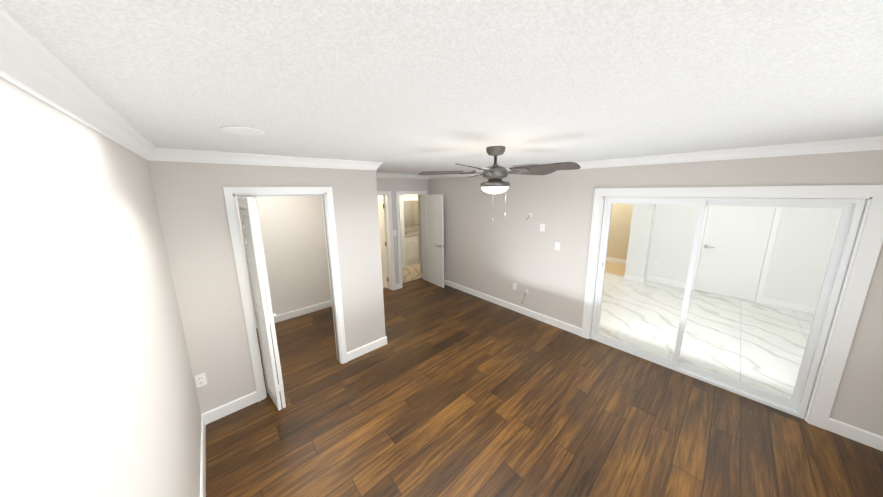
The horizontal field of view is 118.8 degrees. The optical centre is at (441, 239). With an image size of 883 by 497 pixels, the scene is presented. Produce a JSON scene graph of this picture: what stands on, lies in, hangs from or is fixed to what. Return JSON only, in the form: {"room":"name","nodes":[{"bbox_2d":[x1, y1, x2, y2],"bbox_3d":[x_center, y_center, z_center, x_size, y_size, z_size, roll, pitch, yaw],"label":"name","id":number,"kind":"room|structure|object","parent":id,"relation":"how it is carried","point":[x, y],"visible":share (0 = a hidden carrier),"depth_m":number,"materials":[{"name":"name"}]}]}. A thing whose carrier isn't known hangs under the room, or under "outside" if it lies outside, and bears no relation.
{"room":"empty bedroom","nodes":[
{"label":"empty bedroom","id":0,"kind":"room"},
{"bbox_2d":[0,78,200,496],"bbox_3d":[-1.441,0.678,1.242,0.120,2.440,6.250,-10,14,-41],"label":"wall","id":1,"kind":"structure","parent":0,"point":[98,395],"depth_m":0.74,"materials":[{"name":"white paint"}]},
{"bbox_2d":[0,4,163,160],"bbox_3d":[-0.796,-0.373,0.430,0.066,0.092,4.230,-10,14,-41],"label":"crown molding","id":2,"kind":"structure","parent":1,"relation":"attached to","point":[32,64],"depth_m":0.71,"materials":[{"name":"white wood"}]},
{"bbox_2d":[200,413,206,496],"bbox_3d":[-0.784,1.927,0.846,0.014,0.115,4.230,-10,14,-41],"label":"baseboard","id":3,"kind":"structure","parent":1,"relation":"attached to","point":[203,419],"depth_m":2.02,"materials":[{"name":"white wood"}]},
{"bbox_2d":[147,160,385,413],"bbox_3d":[-1.540,0.376,2.845,1.900,2.440,0.120,-10,14,-41],"label":"wall","id":4,"kind":"structure","parent":0,"point":[191,207],"depth_m":2.40,"materials":[{"name":"beige paint"}]},
{"bbox_2d":[194,373,206,387],"bbox_3d":[-2.165,1.267,2.350,0.072,0.116,0.010,-10,14,-41],"label":"outlet","id":5,"kind":"object","parent":4,"relation":"attached to","point":[200,380],"visible":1,"depth_m":2.35,"materials":[{"name":"white plastic"}]},
{"bbox_2d":[205,391,257,423],"bbox_3d":[-2.021,1.624,2.540,0.390,0.115,0.014,-10,14,-41],"label":"baseboard","id":6,"kind":"structure","parent":4,"relation":"attached to","point":[224,410],"depth_m":2.52,"materials":[{"name":"white wood"}]},
{"bbox_2d":[237,197,285,409],"bbox_3d":[-1.698,0.636,2.514,0.149,2.057,0.395,-10,14,-41],"label":"bifold closet door","id":7,"kind":"structure","parent":4,"relation":"in","point":[251,231],"depth_m":2.42,"materials":[{"name":"white wood"}]},
{"bbox_2d":[160,148,382,169],"bbox_3d":[-1.435,-0.775,2.610,1.876,0.092,0.066,-10,14,-41],"label":"crown molding","id":8,"kind":"structure","parent":4,"relation":"attached to","point":[166,154],"depth_m":2.39,"materials":[{"name":"white wood"}]},
{"bbox_2d":[223,187,347,401],"bbox_3d":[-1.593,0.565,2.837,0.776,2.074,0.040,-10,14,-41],"label":"door frame","id":9,"kind":"structure","parent":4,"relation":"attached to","point":[326,238],"depth_m":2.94,"materials":[{"name":"white wood"}]},
{"bbox_2d":[347,336,386,360],"bbox_3d":[-0.982,1.439,3.445,0.550,0.115,0.014,-10,14,-41],"label":"baseboard","id":10,"kind":"structure","parent":4,"relation":"attached to","point":[355,353],"depth_m":3.43,"materials":[{"name":"white wood"}]},
{"bbox_2d":[235,195,330,320],"bbox_3d":[-2.722,0.145,4.156,1.900,2.440,0.120,-10,14,-41],"label":"wall","id":11,"kind":"structure","parent":0,"point":[293,237],"depth_m":4.33,"materials":[{"name":"white paint"}]},
{"bbox_2d":[255,300,330,327],"bbox_3d":[-2.707,1.304,4.283,1.780,0.115,0.014,-10,14,-41],"label":"baseboard","id":12,"kind":"structure","parent":11,"relation":"attached to","point":[299,312],"depth_m":4.51,"materials":[{"name":"white wood"}]},
{"bbox_2d":[321,197,330,292],"bbox_3d":[-2.175,0.269,3.462,1.780,2.440,1.660,-10,14,-41],"label":"liner","id":13,"kind":"object","parent":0,"point":[325,241],"visible":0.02,"depth_m":4.65,"materials":[{"name":"white paint"}]},
{"bbox_2d":[377,178,428,283],"bbox_3d":[-1.068,-0.122,5.452,2.330,2.440,0.120,-10,14,-41],"label":"wall","id":14,"kind":"structure","parent":0,"point":[392,185],"depth_m":5.45,"materials":[{"name":"white paint"}]},
{"bbox_2d":[378,195,388,288],"bbox_3d":[-1.414,0.043,5.739,0.145,2.002,0.730,-10,14,-41],"label":"hall door","id":15,"kind":"structure","parent":14,"relation":"in","point":[383,236],"depth_m":5.55,"materials":[{"name":"white wood"}]},
{"bbox_2d":[377,191,426,289],"bbox_3d":[-1.031,0.047,5.499,1.795,2.089,0.145,-10,14,-41],"label":"door frame","id":16,"kind":"structure","parent":14,"relation":"attached to","point":[389,235],"depth_m":5.49,"materials":[{"name":"white wood"}]},
{"bbox_2d":[376,173,427,178],"bbox_3d":[-1.112,-1.247,5.087,2.090,0.092,0.066,-10,14,-41],"label":"crown molding","id":17,"kind":"structure","parent":14,"relation":"attached to","point":[378,175],"depth_m":5.32,"materials":[{"name":"white wood"}]},
{"bbox_2d":[423,194,443,287],"bbox_3d":[-0.181,0.024,5.751,0.143,2.002,0.663,-10,14,-41],"label":"bathroom door","id":18,"kind":"structure","parent":14,"relation":"in","point":[433,235],"depth_m":5.71,"materials":[{"name":"white wood"}]},
{"bbox_2d":[404,227,417,230],"bbox_3d":[-0.882,-0.309,7.995,1.330,0.100,0.026,-10,14,-41],"label":"backsplash","id":19,"kind":"structure","parent":0,"relation":"attached to","point":[415,228],"depth_m":7.96,"materials":[{"name":"beige stone"}]},
{"bbox_2d":[417,194,422,271],"bbox_3d":[1.245,-0.658,8.178,4.820,2.420,0.100,-10,14,-41],"label":"wall","id":20,"kind":"structure","parent":0,"point":[419,230],"depth_m":6.62,"materials":[{"name":"white paint"}]},
{"bbox_2d":[0,0,882,173],"bbox_3d":[0.123,-0.852,2.383,4.350,0.100,6.250,-10,14,-41],"label":"ceiling","id":21,"kind":"structure","parent":0,"point":[407,86],"depth_m":0.79,"materials":[{"name":"white paint"}]},
{"bbox_2d":[220,126,264,134],"bbox_3d":[-1.102,-0.602,1.451,0.200,0.009,0.200,-10,14,-41],"label":"recessed light","id":22,"kind":"object","parent":21,"relation":"in","point":[240,130],"visible":1,"depth_m":1.44,"materials":[{"name":"white"}]},
{"bbox_2d":[418,146,580,222],"bbox_3d":[0.488,-0.456,2.193,1.278,0.617,1.233,-10,14,-41],"label":"ceiling fan","id":23,"kind":"object","parent":21,"relation":"hanging from","point":[495,174],"visible":1,"depth_m":2.12,"materials":[{"name":"grey metal"}]},
{"bbox_2d":[513,164,539,166],"bbox_3d":[1.214,-1.073,3.797,0.180,0.017,0.360,-10,14,-41],"label":"ceiling vent","id":24,"kind":"object","parent":21,"relation":"in","point":[524,165],"visible":0.79,"depth_m":3.72,"materials":[{"name":"grey metal"}]},
{"bbox_2d":[206,261,882,496],"bbox_3d":[2.011,1.334,4.364,9.170,0.100,9.950,-10,14,-41],"label":"floor","id":25,"kind":"structure","parent":0,"point":[447,391],"depth_m":2.48,"materials":[{"name":"brown wood"}]},
{"bbox_2d":[405,235,418,265],"bbox_3d":[-0.701,0.226,7.897,1.330,0.840,0.550,-10,14,-41],"label":"bathroom vanity","id":26,"kind":"object","parent":25,"relation":"on","point":[412,245],"depth_m":7.43,"materials":[{"name":"white"}]},
{"bbox_2d":[405,231,418,238],"bbox_3d":[-0.698,-0.205,7.806,1.330,0.040,0.576,-10,14,-41],"label":"countertop","id":27,"kind":"structure","parent":26,"relation":"on","point":[407,233],"depth_m":7.54,"materials":[{"name":"beige stone"}]},
{"bbox_2d":[607,203,632,259],"bbox_3d":[4.399,-0.661,7.967,0.120,2.420,4.600,-10,14,-41],"label":"wall","id":28,"kind":"structure","parent":0,"point":[615,239],"depth_m":7.29,"materials":[{"name":"beige paint"}]},
{"bbox_2d":[606,257,625,263],"bbox_3d":[4.364,0.481,8.137,0.014,0.115,4.400,-10,14,-41],"label":"baseboard","id":29,"kind":"structure","parent":28,"relation":"attached to","point":[615,260],"depth_m":7.45,"materials":[{"name":"white"}]},
{"bbox_2d":[429,150,882,436],"bbox_3d":[1.746,0.124,3.945,0.150,2.440,5.900,-10,14,-41],"label":"wall","id":30,"kind":"structure","parent":0,"point":[500,255],"depth_m":3.71,"materials":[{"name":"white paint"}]},
{"bbox_2d":[444,279,581,335],"bbox_3d":[0.874,1.118,5.011,0.030,0.115,3.430,-10,14,-41],"label":"baseboard","id":31,"kind":"structure","parent":30,"relation":"attached to","point":[562,325],"depth_m":4.49,"materials":[{"name":"white wood"}]},
{"bbox_2d":[540,224,544,231],"bbox_3d":[1.543,-0.182,3.993,0.010,0.116,0.072,-10,14,-41],"label":"outlet","id":32,"kind":"object","parent":30,"relation":"attached to","point":[542,227],"visible":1,"depth_m":3.99,"materials":[{"name":"white plastic"}]},
{"bbox_2d":[555,242,559,250],"bbox_3d":[1.712,0.101,3.856,0.010,0.116,0.072,-10,14,-41],"label":"light switch","id":33,"kind":"object","parent":30,"relation":"attached to","point":[557,245],"visible":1,"depth_m":3.85,"materials":[{"name":"white plastic"}]},
{"bbox_2d":[428,136,882,178],"bbox_3d":[1.650,-1.015,3.657,0.066,0.092,5.900,-10,14,-41],"label":"crown molding","id":34,"kind":"structure","parent":30,"relation":"attached to","point":[867,143],"depth_m":2.40,"materials":[{"name":"white wood"}]},
{"bbox_2d":[591,197,865,417],"bbox_3d":[2.740,0.540,2.898,0.112,1.985,1.800,-10,14,-41],"label":"sliding door","id":35,"kind":"structure","parent":30,"relation":"in","point":[839,258],"depth_m":2.54,"materials":[{"name":"white metal"}]},
{"bbox_2d":[581,185,882,429],"bbox_3d":[2.723,0.489,2.876,0.178,2.093,2.013,-10,14,-41],"label":"door frame","id":36,"kind":"structure","parent":30,"relation":"attached to","point":[867,245],"depth_m":2.20,"materials":[{"name":"white wood"}]},
{"bbox_2d":[825,418,882,450],"bbox_3d":[3.497,1.629,2.116,0.014,0.115,0.430,-10,14,-41],"label":"baseboard","id":37,"kind":"structure","parent":30,"relation":"attached to","point":[870,439],"depth_m":2.17,"materials":[{"name":"white wood"}]},
{"bbox_2d":[625,204,842,306],"bbox_3d":[4.707,-0.219,5.606,0.390,2.420,8.600,-10,14,-41],"label":"wall","id":38,"kind":"structure","parent":0,"point":[812,251],"depth_m":4.58,"materials":[{"name":"white"}]},
{"bbox_2d":[624,275,644,283],"bbox_3d":[4.367,0.900,5.915,0.014,0.115,0.344,-10,14,-41],"label":"baseboard","id":39,"kind":"structure","parent":38,"relation":"attached to","point":[630,278],"depth_m":5.90,"materials":[{"name":"white wood"}]},
{"bbox_2d":[645,276,685,287],"bbox_3d":[4.918,0.932,5.703,0.014,0.115,0.735,-10,14,-41],"label":"baseboard","id":40,"kind":"structure","parent":38,"relation":"attached to","point":[647,278],"depth_m":5.71,"materials":[{"name":"white wood"}]},
{"bbox_2d":[694,206,775,301],"bbox_3d":[5.486,0.094,4.922,0.139,2.022,0.808,-10,14,-41],"label":"door","id":41,"kind":"structure","parent":38,"relation":"in","point":[749,217],"depth_m":4.91,"materials":[{"name":"white"}]},
{"bbox_2d":[691,205,782,303],"bbox_3d":[5.465,0.062,4.896,0.018,2.110,0.955,-10,14,-41],"label":"door frame","id":42,"kind":"structure","parent":38,"relation":"attached to","point":[773,234],"depth_m":4.65,"materials":[{"name":"white wood"}]},
{"bbox_2d":[761,297,815,313],"bbox_3d":[6.680,1.277,3.751,0.014,0.115,2.660,-10,14,-41],"label":"baseboard","id":43,"kind":"structure","parent":38,"relation":"attached to","point":[781,304],"depth_m":4.51,"materials":[{"name":"white wood"}]},
{"bbox_3d":[-1.237,-1.591,6.398,4.200,0.100,1.880,-10,14,-41],"label":"ceiling","id":44,"kind":"structure","parent":0,"visible":0},
{"bbox_2d":[403,194,417,199],"bbox_3d":[-0.716,-1.472,7.567,1.366,0.580,0.582,-10,14,-41],"label":"ceiling soffit","id":45,"kind":"structure","parent":44,"relation":"attached to","point":[408,197],"depth_m":7.10,"materials":[{"name":"white paint"}]},
{"bbox_3d":[-0.625,-0.430,7.054,2.740,2.440,1.970,-10,14,-41],"label":"wall","id":46,"kind":"structure","parent":0,"visible":0},
{"bbox_2d":[399,195,405,267],"bbox_3d":[-1.065,-0.379,7.028,0.145,2.360,0.036,-10,14,-41],"label":"trim","id":47,"kind":"structure","parent":46,"relation":"attached to","point":[402,233],"depth_m":7.06,"materials":[{"name":"white wood"}]},
{"bbox_2d":[403,199,417,226],"bbox_3d":[-0.893,-0.782,7.912,1.330,0.860,0.014,-10,14,-41],"label":"bathroom mirror","id":48,"kind":"object","parent":46,"relation":"attached to","point":[410,212],"visible":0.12,"depth_m":7.88,"materials":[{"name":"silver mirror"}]}
]}

